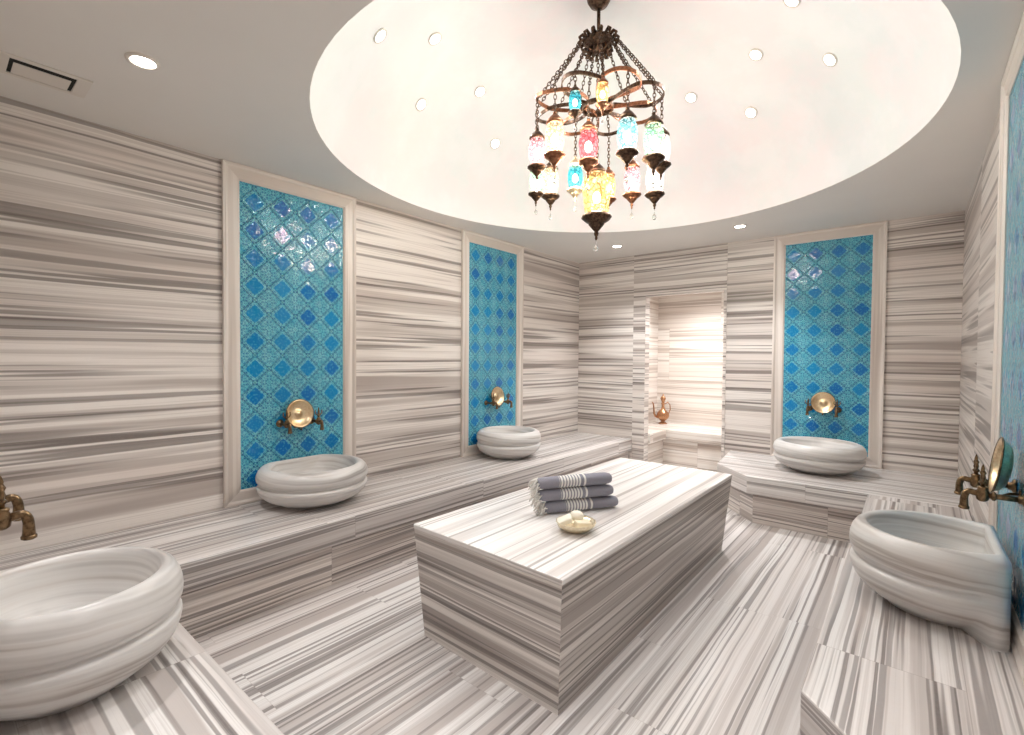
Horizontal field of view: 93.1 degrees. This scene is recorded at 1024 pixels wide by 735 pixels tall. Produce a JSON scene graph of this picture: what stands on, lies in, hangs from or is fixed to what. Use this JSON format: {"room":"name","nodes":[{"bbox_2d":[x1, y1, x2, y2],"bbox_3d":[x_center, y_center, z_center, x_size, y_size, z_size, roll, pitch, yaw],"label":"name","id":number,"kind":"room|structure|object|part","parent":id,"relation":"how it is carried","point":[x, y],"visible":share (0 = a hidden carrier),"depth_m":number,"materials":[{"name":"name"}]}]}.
{"room":"spa","nodes":[
{"label":"spa","id":0,"kind":"room"},
{"bbox_2d":[0,96,578,555],"bbox_3d":[-0.985,-0.029,4.674,0.100,2.840,6.140,1,2,40],"label":"wall","id":1,"kind":"structure","parent":0,"point":[111,371],"depth_m":3.03,"materials":[{"name":"stone"}]},
{"bbox_2d":[221,159,355,507],"bbox_3d":[-1.667,-0.231,3.744,0.028,2.402,1.030,1,2,40],"label":"tile panel","id":2,"kind":"object","parent":1,"relation":"attached to","point":[289,245],"visible":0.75,"depth_m":3.67,"materials":[{"name":"blue tile"}]},
{"bbox_2d":[276,410,291,433],"bbox_3d":[-1.687,0.397,3.609,0.180,0.176,0.065,1,2,40],"label":"water tap","id":3,"kind":"object","parent":2,"relation":"attached to","point":[279,423],"visible":1,"depth_m":3.58,"materials":[{"name":"brown metal"}]},
{"bbox_3d":[-1.668,0.353,3.592,0.022,0.085,0.065,1,2,40],"label":"handle","id":4,"kind":"part","parent":3,"relation":"part of","materials":[{"name":"brown metal"}]},
{"bbox_3d":[-1.641,0.447,3.572,0.059,0.079,0.032,1,2,40],"label":"spout","id":5,"kind":"part","parent":3,"relation":"part of","materials":[{"name":"brown metal"}]},
{"bbox_2d":[286,399,313,429],"bbox_3d":[-1.637,0.360,3.729,0.100,0.237,0.221,1,2,40],"label":"bowl","id":6,"kind":"object","parent":2,"relation":"attached to","point":[302,411],"visible":0.95,"depth_m":3.74,"materials":[{"name":"gold metal"}]},
{"bbox_2d":[310,407,323,429],"bbox_3d":[-1.528,0.394,3.802,0.180,0.176,0.065,1,2,40],"label":"water tap","id":7,"kind":"object","parent":2,"relation":"attached to","point":[318,421],"visible":0.94,"depth_m":3.77,"materials":[{"name":"brown metal"}]},
{"bbox_3d":[-1.508,0.350,3.785,0.022,0.085,0.065,1,2,40],"label":"handle","id":8,"kind":"part","parent":7,"relation":"part of","materials":[{"name":"brown metal"}]},
{"bbox_3d":[-1.482,0.444,3.764,0.059,0.079,0.032,1,2,40],"label":"spout","id":9,"kind":"part","parent":7,"relation":"part of","materials":[{"name":"brown metal"}]},
{"bbox_2d":[460,229,523,456],"bbox_3d":[-0.202,-0.258,5.511,0.028,2.402,1.030,1,2,40],"label":"tile panel","id":10,"kind":"object","parent":1,"relation":"attached to","point":[492,269],"visible":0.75,"depth_m":5.46,"materials":[{"name":"blue tile"}]},
{"bbox_2d":[484,393,497,408],"bbox_3d":[-0.223,0.370,5.376,0.180,0.176,0.065,1,2,40],"label":"water tap","id":11,"kind":"object","parent":10,"relation":"attached to","point":[486,402],"visible":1,"depth_m":5.35,"materials":[{"name":"brown metal"}]},
{"bbox_2d":[491,386,503,407],"bbox_3d":[-0.172,0.333,5.496,0.100,0.237,0.221,1,2,40],"label":"bowl","id":12,"kind":"object","parent":10,"relation":"attached to","point":[498,392],"visible":0.8,"depth_m":5.52,"materials":[{"name":"gold metal"}]},
{"bbox_2d":[504,393,512,407],"bbox_3d":[-0.063,0.367,5.568,0.180,0.176,0.065,1,2,40],"label":"water tap","id":13,"kind":"object","parent":10,"relation":"attached to","point":[507,401],"visible":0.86,"depth_m":5.54,"materials":[{"name":"brown metal"}]},
{"bbox_2d":[0,0,1023,262],"bbox_3d":[0.206,-2.020,2.824,4.215,1.240,7.460,1,2,40],"label":"ceiling","id":14,"kind":"structure","parent":0,"point":[816,126],"depth_m":3.48,"materials":[{"name":"paint"}]},
{"bbox_2d":[0,50,92,97],"bbox_3d":[-2.256,-1.403,2.329,0.230,0.008,0.344,1,2,40],"label":"ceiling vent","id":15,"kind":"object","parent":14,"relation":"in","point":[10,64],"visible":1,"depth_m":2.33,"materials":[{"name":"white ceramic"}]},
{"bbox_3d":[-2.274,-1.404,2.344,0.127,0.004,0.200,1,2,40],"label":"louvre blade","id":16,"kind":"part","parent":15,"relation":"part of","materials":[{"name":"black metal"}]},
{"bbox_2d":[124,52,160,70],"bbox_3d":[-1.685,-1.397,2.216,0.134,0.012,0.134,1,2,40],"label":"recessed light","id":17,"kind":"object","parent":14,"relation":"in","point":[140,60],"visible":1,"depth_m":2.21,"materials":[{"name":"white ceramic"}]},
{"bbox_2d":[130,56,155,67],"bbox_3d":[-1.685,-1.397,2.216,0.094,0.005,0.094,1,2,40],"label":"diffuser","id":18,"kind":"object","parent":17,"relation":"attached to","point":[138,61],"depth_m":2.21,"materials":[{"name":"white plastic"}]},
{"bbox_2d":[373,28,386,43],"bbox_3d":[-0.835,-2.102,3.075,0.082,0.077,0.106,0,1,0],"label":"dome light","id":19,"kind":"object","parent":14,"relation":"attached to","point":[380,35],"visible":1,"depth_m":3.07,"materials":[{"name":"white ceramic"}]},
{"bbox_2d":[376,31,384,41],"bbox_3d":[-0.836,-2.103,3.074,0.082,0.006,0.082,-42,5,-3],"label":"diffuser","id":20,"kind":"object","parent":19,"relation":"attached to","point":[380,35],"depth_m":3.08,"materials":[{"name":"white"}]},
{"bbox_2d":[415,98,426,110],"bbox_3d":[-0.725,-2.099,3.872,0.080,0.079,0.106,1,1,18],"label":"dome light","id":21,"kind":"object","parent":14,"relation":"attached to","point":[420,105],"visible":1,"depth_m":3.87,"materials":[{"name":"white ceramic"}]},
{"bbox_2d":[417,100,425,109],"bbox_3d":[-0.726,-2.100,3.873,0.082,0.006,0.082,-46,-16,18],"label":"diffuser","id":22,"kind":"object","parent":21,"relation":"attached to","point":[421,104],"depth_m":3.87,"materials":[{"name":"white plastic"}]},
{"bbox_2d":[428,32,441,45],"bbox_3d":[-0.541,-2.315,3.416,0.094,0.060,0.105,0,1,2],"label":"dome light","id":23,"kind":"object","parent":14,"relation":"attached to","point":[435,38],"visible":1,"depth_m":3.41,"materials":[{"name":"white ceramic"}]},
{"bbox_2d":[430,34,439,43],"bbox_3d":[-0.542,-2.316,3.416,0.082,0.006,0.082,-30,-3,8],"label":"diffuser","id":24,"kind":"object","parent":23,"relation":"attached to","point":[434,38],"depth_m":3.41,"materials":[{"name":"white plastic"}]},
{"bbox_2d":[474,86,485,97],"bbox_3d":[-0.268,-2.317,4.074,0.105,0.061,0.093,-1,2,-44],"label":"dome light","id":25,"kind":"object","parent":14,"relation":"attached to","point":[480,91],"visible":1,"depth_m":4.07,"materials":[{"name":"white ceramic"}]},
{"bbox_2d":[476,88,484,95],"bbox_3d":[-0.268,-2.318,4.074,0.082,0.006,0.082,-37,-22,34],"label":"diffuser","id":26,"kind":"object","parent":25,"relation":"attached to","point":[479,91],"depth_m":4.08,"materials":[{"name":"white plastic"}]},
{"bbox_2d":[490,138,499,148],"bbox_3d":[-0.159,-2.108,4.565,0.106,0.080,0.080,-1,2,-41],"label":"dome light","id":27,"kind":"object","parent":14,"relation":"attached to","point":[495,142],"visible":1,"depth_m":4.56,"materials":[{"name":"white ceramic"}]},
{"bbox_2d":[491,140,498,147],"bbox_3d":[-0.159,-2.109,4.566,0.082,0.006,0.082,0,-43,-35],"label":"diffuser","id":28,"kind":"object","parent":27,"relation":"attached to","point":[494,143],"depth_m":4.57,"materials":[{"name":"white plastic"}]},
{"bbox_2d":[527,0,670,251],"bbox_3d":[0.588,-1.701,3.319,0.965,1.806,0.963,1,2,40],"label":"chandelier","id":29,"kind":"object","parent":14,"relation":"hanging from","point":[598,187],"visible":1,"depth_m":3.22,"materials":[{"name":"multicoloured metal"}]},
{"bbox_3d":[0.318,-1.824,3.363,0.317,0.808,0.024,1,1,10],"label":"chain","id":30,"kind":"part","parent":29,"relation":"part of","materials":[{"name":"brown metal"}]},
{"bbox_3d":[0.317,-1.909,3.276,0.318,0.632,0.024,0,1,-8],"label":"chain","id":31,"kind":"part","parent":29,"relation":"part of","materials":[{"name":"brown metal"}]},
{"bbox_3d":[0.397,-1.883,3.510,0.020,0.693,0.317,-1,2,-44],"label":"chain","id":32,"kind":"part","parent":29,"relation":"part of","materials":[{"name":"brown metal"}]},
{"bbox_3d":[0.383,-1.909,3.136,0.316,0.627,0.021,-1,2,-41],"label":"chain","id":33,"kind":"part","parent":29,"relation":"part of","materials":[{"name":"brown metal"}]},
{"bbox_3d":[0.506,-1.889,3.512,0.023,0.681,0.199,0,1,-22],"label":"chain","id":34,"kind":"part","parent":29,"relation":"part of","materials":[{"name":"brown metal"}]},
{"bbox_3d":[0.458,-1.966,3.075,0.021,0.508,0.317,1,1,29],"label":"chain","id":35,"kind":"part","parent":29,"relation":"part of","materials":[{"name":"brown metal"}]},
{"bbox_3d":[0.521,-1.875,3.158,0.021,0.605,0.178,1,1,23],"label":"chain","id":36,"kind":"part","parent":29,"relation":"part of","materials":[{"name":"brown metal"}]},
{"bbox_3d":[0.586,-1.785,3.318,0.019,0.749,0.018,1,2,40],"label":"chain","id":37,"kind":"part","parent":29,"relation":"part of","materials":[{"name":"brown metal"}]},
{"bbox_3d":[0.591,-2.363,3.306,0.023,0.190,0.024,1,2,40],"label":"rod","id":38,"kind":"part","parent":29,"relation":"part of","materials":[{"name":"brown metal"}]},
{"bbox_3d":[0.562,-1.981,3.053,0.024,0.476,0.300,1,1,6],"label":"chain","id":39,"kind":"part","parent":29,"relation":"part of","materials":[{"name":"brown metal"}]},
{"bbox_3d":[0.687,-1.874,3.569,0.022,0.711,0.318,1,1,22],"label":"chain","id":40,"kind":"part","parent":29,"relation":"part of","materials":[{"name":"brown metal"}]},
{"bbox_3d":[0.788,-1.885,3.499,0.316,0.684,0.021,-1,2,-42],"label":"chain","id":41,"kind":"part","parent":29,"relation":"part of","materials":[{"name":"brown metal"}]},
{"bbox_3d":[0.659,-1.887,3.054,0.262,0.664,0.188,1,2,40],"label":"chain","id":42,"kind":"part","parent":29,"relation":"part of","materials":[{"name":"brown metal"}]},
{"bbox_3d":[0.783,-1.901,3.128,0.317,0.635,0.019,2,2,44],"label":"chain","id":43,"kind":"part","parent":29,"relation":"part of","materials":[{"name":"brown metal"}]},
{"bbox_3d":[0.857,-1.847,3.356,0.317,0.754,0.024,0,1,-8],"label":"chain","id":44,"kind":"part","parent":29,"relation":"part of","materials":[{"name":"brown metal"}]},
{"bbox_3d":[0.847,-1.902,3.233,0.317,0.637,0.023,1,1,18],"label":"chain","id":45,"kind":"part","parent":29,"relation":"part of","materials":[{"name":"brown metal"}]},
{"bbox_2d":[685,92,696,102],"bbox_3d":[1.542,-2.326,4.180,0.105,0.057,0.096,1,2,40],"label":"dome light","id":46,"kind":"object","parent":14,"relation":"attached to","point":[690,97],"visible":1,"depth_m":4.17,"materials":[{"name":"white ceramic"}]},
{"bbox_2d":[686,94,695,101],"bbox_3d":[1.543,-2.327,4.180,0.082,0.006,0.082,2,-26,47],"label":"diffuser","id":47,"kind":"object","parent":46,"relation":"attached to","point":[689,97],"depth_m":4.18,"materials":[{"name":"white"}]},
{"bbox_2d":[733,224,746,227],"bbox_3d":[2.302,-1.426,4.897,0.134,0.012,0.134,1,2,40],"label":"recessed light","id":48,"kind":"object","parent":14,"relation":"in","point":[738,225],"visible":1,"depth_m":4.89,"materials":[{"name":"white ceramic"}]},
{"bbox_2d":[744,106,756,118],"bbox_3d":[1.990,-2.123,4.040,0.084,0.074,0.106,0,1,-31],"label":"dome light","id":49,"kind":"object","parent":14,"relation":"attached to","point":[750,112],"visible":1,"depth_m":4.04,"materials":[{"name":"white ceramic"}]},
{"bbox_2d":[746,108,754,116],"bbox_3d":[1.990,-2.124,4.041,0.082,0.007,0.082,44,-16,-20],"label":"diffuser","id":50,"kind":"object","parent":49,"relation":"attached to","point":[750,112],"depth_m":4.04,"materials":[{"name":"white plastic"}]},
{"bbox_2d":[748,48,762,60],"bbox_3d":[1.810,-2.322,3.602,0.096,0.057,0.105,0,1,-17],"label":"dome light","id":51,"kind":"object","parent":14,"relation":"attached to","point":[755,54],"visible":1,"depth_m":3.60,"materials":[{"name":"white ceramic"}]},
{"bbox_2d":[750,51,760,59],"bbox_3d":[1.811,-2.323,3.602,0.082,0.007,0.082,29,-4,-10],"label":"diffuser","id":52,"kind":"object","parent":51,"relation":"attached to","point":[755,55],"depth_m":3.60,"materials":[{"name":"white plastic"}]},
{"bbox_2d":[783,0,800,7],"bbox_3d":[1.770,-2.319,3.069,0.096,0.057,0.105,1,1,22],"label":"dome light","id":53,"kind":"object","parent":14,"relation":"attached to","point":[789,3],"visible":1,"depth_m":3.08,"materials":[{"name":"white ceramic"}]},
{"bbox_2d":[785,0,797,5],"bbox_3d":[1.771,-2.320,3.069,0.082,0.006,0.082,30,9,13],"label":"diffuser","id":54,"kind":"object","parent":53,"relation":"attached to","point":[787,2],"depth_m":3.08,"materials":[{"name":"white plastic"}]},
{"bbox_2d":[822,52,836,66],"bbox_3d":[2.150,-2.081,3.281,0.082,0.078,0.106,1,1,11],"label":"dome light","id":55,"kind":"object","parent":14,"relation":"attached to","point":[828,59],"visible":1,"depth_m":3.28,"materials":[{"name":"white ceramic"}]},
{"bbox_2d":[824,55,834,64],"bbox_3d":[2.151,-2.082,3.281,0.082,0.006,0.082,44,4,3],"label":"diffuser","id":56,"kind":"object","parent":55,"relation":"attached to","point":[828,59],"depth_m":3.28,"materials":[{"name":"white plastic"}]},
{"bbox_2d":[195,464,850,734],"bbox_3d":[0.639,1.480,3.455,4.215,0.100,8.900,1,2,40],"label":"floor","id":57,"kind":"structure","parent":0,"point":[731,653],"depth_m":2.38,"materials":[{"name":"stone"}]},
{"bbox_2d":[0,623,283,734],"bbox_3d":[-1.280,1.240,1.492,1.867,0.436,0.626,1,2,40],"label":"stone bench","id":58,"kind":"object","parent":57,"relation":"on","point":[182,690],"visible":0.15,"depth_m":1.46,"materials":[{"name":"stone"}]},
{"bbox_2d":[0,546,183,720],"bbox_3d":[-1.424,0.852,1.599,0.620,0.335,0.565,1,2,40],"label":"basin","id":59,"kind":"object","parent":58,"relation":"on","point":[74,627],"visible":1,"depth_m":1.47,"materials":[{"name":"white stone"}]},
{"bbox_2d":[0,432,631,638],"bbox_3d":[-0.632,1.182,4.395,0.839,0.436,5.924,1,2,40],"label":"stone bench","id":60,"kind":"object","parent":57,"relation":"on","point":[238,563],"visible":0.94,"depth_m":3.14,"materials":[{"name":"stone"}]},
{"bbox_2d":[255,454,367,508],"bbox_3d":[-1.418,0.840,3.539,0.655,0.274,0.764,1,2,40],"label":"basin","id":61,"kind":"object","parent":60,"relation":"on","point":[321,480],"visible":1,"depth_m":3.31,"materials":[{"name":"white stone"}]},
{"bbox_2d":[477,426,540,459],"bbox_3d":[-0.025,0.808,5.210,0.666,0.285,0.692,1,2,40],"label":"basin","id":62,"kind":"object","parent":60,"relation":"on","point":[498,442],"visible":1,"depth_m":4.96,"materials":[{"name":"white stone"}]},
{"bbox_2d":[414,458,731,715],"bbox_3d":[0.595,1.146,3.270,1.013,0.576,2.431,1,2,40],"label":"massage table","id":63,"kind":"object","parent":57,"relation":"on","point":[539,607],"visible":0.94,"depth_m":2.46,"materials":[{"name":"stone"}]},
{"bbox_2d":[533,495,617,515],"bbox_3d":[0.388,0.826,2.925,0.542,0.076,0.094,0,1,-17],"label":"rolled towel","id":64,"kind":"object","parent":63,"relation":"on","point":[566,505],"visible":0.96,"depth_m":2.89,"materials":[{"name":"grey fabric"}]},
{"bbox_2d":[529,484,613,510],"bbox_3d":[0.358,0.775,2.911,0.540,0.121,0.090,0,1,-17],"label":"rolled towel","id":65,"kind":"object","parent":64,"relation":"on","point":[552,494],"visible":0.97,"depth_m":2.88,"materials":[{"name":"grey fabric"}]},
{"bbox_2d":[528,472,611,495],"bbox_3d":[0.350,0.705,2.909,0.534,0.123,0.094,0,1,-17],"label":"rolled towel","id":66,"kind":"object","parent":65,"relation":"on","point":[574,480],"visible":1,"depth_m":2.87,"materials":[{"name":"grey fabric"}]},
{"bbox_2d":[556,515,595,533],"bbox_3d":[0.341,0.843,2.588,0.217,0.053,0.217,1,2,40],"label":"soap dish","id":67,"kind":"object","parent":63,"relation":"on","point":[570,528],"visible":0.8,"depth_m":2.52,"materials":[{"name":"gold metal"}]},
{"bbox_2d":[557,513,572,527],"bbox_3d":[0.281,0.818,2.593,0.086,0.062,0.069,1,1,5],"label":"soap bar","id":68,"kind":"object","parent":67,"relation":"in","point":[566,519],"visible":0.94,"depth_m":2.57,"materials":[{"name":"beige"}]},
{"bbox_2d":[570,510,583,520],"bbox_3d":[0.351,0.806,2.634,0.079,0.057,0.072,0,1,1],"label":"soap bar","id":69,"kind":"object","parent":67,"relation":"on","point":[576,514],"visible":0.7,"depth_m":2.61,"materials":[{"name":"beige"}]},
{"bbox_2d":[573,520,591,527],"bbox_3d":[0.375,0.831,2.573,0.089,0.039,0.056,0,1,-17],"label":"soap bar","id":70,"kind":"object","parent":67,"relation":"in","point":[577,523],"visible":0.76,"depth_m":2.55,"materials":[{"name":"beige"}]},
{"bbox_2d":[648,421,721,471],"bbox_3d":[2.598,1.126,6.600,1.867,0.500,1.321,1,2,40],"label":"stone bench","id":71,"kind":"object","parent":57,"relation":"on","point":[677,444],"visible":0.48,"depth_m":6.65,"materials":[{"name":"stone"}]},
{"bbox_2d":[652,394,670,423],"bbox_3d":[2.277,0.631,7.395,0.231,0.452,0.210,1,2,40],"label":"ewer","id":72,"kind":"object","parent":71,"relation":"on","point":[662,414],"visible":1,"depth_m":7.36,"materials":[{"name":"orange metal"}]},
{"bbox_3d":[2.178,0.648,7.387,0.101,0.252,0.040,0,1,-5],"label":"spout","id":73,"kind":"part","parent":72,"relation":"part of","materials":[{"name":"orange metal"}]},
{"bbox_3d":[2.600,0.941,6.596,1.867,0.130,1.321,1,2,40],"label":"seat","id":74,"kind":"part","parent":71,"relation":"part of","materials":[{"name":"stone"}]},
{"bbox_2d":[717,451,959,542],"bbox_3d":[2.898,1.205,4.553,1.940,0.436,1.192,1,2,40],"label":"stone bench","id":75,"kind":"object","parent":57,"relation":"on","point":[764,490],"visible":0.67,"depth_m":4.23,"materials":[{"name":"stone"}]},
{"bbox_2d":[773,436,866,475],"bbox_3d":[2.933,0.848,4.649,0.762,0.274,0.762,1,2,40],"label":"basin","id":76,"kind":"object","parent":75,"relation":"on","point":[811,455],"visible":1,"depth_m":4.40,"materials":[{"name":"white stone"}]},
{"bbox_3d":[2.899,1.067,4.550,1.940,0.160,1.192,1,2,40],"label":"seat","id":77,"kind":"part","parent":75,"relation":"part of","materials":[{"name":"stone"}]},
{"bbox_2d":[800,494,1023,734],"bbox_3d":[1.911,1.247,2.298,0.582,0.436,3.541,1,2,40],"label":"stone bench","id":78,"kind":"object","parent":57,"relation":"on","point":[877,667],"visible":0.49,"depth_m":1.64,"materials":[{"name":"stone"}]},
{"bbox_2d":[849,510,1011,652],"bbox_3d":[1.791,0.864,2.134,0.509,0.335,0.640,1,2,40],"label":"basin","id":79,"kind":"object","parent":78,"relation":"on","point":[950,571],"visible":1,"depth_m":1.92,"materials":[{"name":"white stone"}]},
{"bbox_2d":[648,297,658,422],"bbox_3d":[1.877,0.057,7.245,0.100,2.600,1.430,1,2,40],"label":"wall","id":80,"kind":"structure","parent":0,"point":[654,301],"depth_m":7.55,"materials":[{"name":"stone"}]},
{"bbox_2d":[657,292,723,426],"bbox_3d":[3.062,0.068,7.127,1.875,2.600,0.100,1,2,40],"label":"wall","id":81,"kind":"structure","parent":0,"point":[690,326],"depth_m":7.34,"materials":[{"name":"stone"}]},
{"bbox_2d":[578,210,964,477],"bbox_3d":[2.533,-0.025,5.694,4.015,2.840,0.120,1,2,40],"label":"wall","id":82,"kind":"structure","parent":0,"point":[925,254],"depth_m":4.71,"materials":[{"name":"stone"}]},
{"bbox_2d":[632,243,727,461],"bbox_3d":[2.080,-0.036,6.064,1.163,2.840,0.128,1,2,40],"label":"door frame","id":83,"kind":"structure","parent":82,"relation":"attached to","point":[703,269],"depth_m":6.15,"materials":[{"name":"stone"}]},
{"bbox_2d":[770,221,887,468],"bbox_3d":[3.236,-0.222,5.012,0.980,2.402,0.028,1,2,40],"label":"tile panel","id":84,"kind":"object","parent":82,"relation":"attached to","point":[829,285],"visible":0.83,"depth_m":4.98,"materials":[{"name":"blue tile"}]},
{"bbox_2d":[805,398,812,414],"bbox_3d":[3.082,0.401,5.042,0.065,0.176,0.180,1,2,40],"label":"water tap","id":85,"kind":"object","parent":84,"relation":"attached to","point":[808,407],"visible":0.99,"depth_m":5.01,"materials":[{"name":"brown metal"}]},
{"bbox_2d":[811,392,835,414],"bbox_3d":[3.203,0.369,4.991,0.221,0.237,0.100,1,2,40],"label":"bowl","id":86,"kind":"object","parent":84,"relation":"attached to","point":[822,402],"visible":1,"depth_m":5.00,"materials":[{"name":"gold metal"}]},
{"bbox_2d":[833,400,841,416],"bbox_3d":[3.275,0.406,4.882,0.065,0.176,0.180,1,2,40],"label":"water tap","id":87,"kind":"object","parent":84,"relation":"attached to","point":[837,409],"visible":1,"depth_m":4.85,"materials":[{"name":"brown metal"}]},
{"bbox_2d":[958,109,999,523],"bbox_3d":[1.768,0.059,1.549,0.100,2.840,7.440,1,2,40],"label":"wall","id":88,"kind":"structure","parent":0,"point":[980,229],"depth_m":3.18,"materials":[{"name":"stone"}]},
{"bbox_2d":[988,11,1023,685],"bbox_3d":[2.027,-0.165,1.954,0.028,2.402,1.060,1,2,40],"label":"tile panel","id":89,"kind":"object","parent":88,"relation":"attached to","point":[1007,407],"visible":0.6,"depth_m":2.08,"materials":[{"name":"blue tile"}]},
{"bbox_2d":[954,454,1016,494],"bbox_3d":[1.911,0.440,1.962,0.180,0.176,0.065,1,2,40],"label":"water tap","id":90,"kind":"object","parent":89,"relation":"attached to","point":[973,480],"visible":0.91,"depth_m":1.97,"materials":[{"name":"brown metal"}]},
{"bbox_3d":[1.864,0.487,2.002,0.059,0.079,0.032,1,2,40],"label":"spout","id":91,"kind":"part","parent":90,"relation":"part of","materials":[{"name":"brown metal"}]},
{"bbox_3d":[1.893,0.394,1.977,0.022,0.085,0.065,1,2,40],"label":"handle","id":92,"kind":"part","parent":90,"relation":"part of","materials":[{"name":"brown metal"}]},
{"bbox_2d":[958,464,1023,508],"bbox_3d":[1.752,0.443,1.770,0.180,0.176,0.065,1,2,40],"label":"water tap","id":93,"kind":"object","parent":89,"relation":"attached to","point":[982,494],"visible":1,"depth_m":1.77,"materials":[{"name":"brown metal"}]},
{"bbox_3d":[1.705,0.490,1.810,0.059,0.079,0.032,1,2,40],"label":"spout","id":94,"kind":"part","parent":93,"relation":"part of","materials":[{"name":"brown metal"}]},
{"bbox_3d":[1.733,0.397,1.785,0.022,0.085,0.065,1,2,40],"label":"handle","id":95,"kind":"part","parent":93,"relation":"part of","materials":[{"name":"brown metal"}]},
{"bbox_2d":[988,437,1021,495],"bbox_3d":[1.861,0.382,1.840,0.100,0.237,0.221,1,2,40],"label":"bowl","id":96,"kind":"object","parent":89,"relation":"attached to","point":[1002,461],"visible":0.91,"depth_m":1.80,"materials":[{"name":"gold metal"}]},
{"bbox_3d":[1.859,0.373,1.842,0.062,0.213,0.215,1,2,40],"label":"dish","id":97,"kind":"part","parent":96,"relation":"part of","materials":[{"name":"gold metal"}]},
{"bbox_3d":[-2.125,0.044,0.917,2.940,2.840,1.300,1,2,40],"label":"wall","id":98,"kind":"structure","parent":0,"visible":0},
{"bbox_2d":[5,494,24,521],"bbox_3d":[-1.652,0.398,1.507,0.073,0.197,0.202,1,2,40],"label":"water tap","id":99,"kind":"object","parent":98,"relation":"attached to","point":[17,502],"visible":0.58,"depth_m":1.56,"materials":[{"name":"brown metal"}]},
{"bbox_2d":[0,475,37,540],"bbox_3d":[-1.459,0.403,1.347,0.073,0.197,0.202,1,2,40],"label":"water tap","id":100,"kind":"object","parent":98,"relation":"attached to","point":[6,517],"visible":1,"depth_m":1.39,"materials":[{"name":"brown metal"}]},
{"bbox_3d":[-1.441,0.352,1.367,0.073,0.096,0.025,1,2,40],"label":"handle","id":101,"kind":"part","parent":100,"relation":"part of","materials":[{"name":"brown metal"}]},
{"bbox_3d":[-1.416,0.456,1.401,0.036,0.089,0.066,1,2,40],"label":"spout","id":102,"kind":"part","parent":100,"relation":"part of","materials":[{"name":"brown metal"}]}
]}

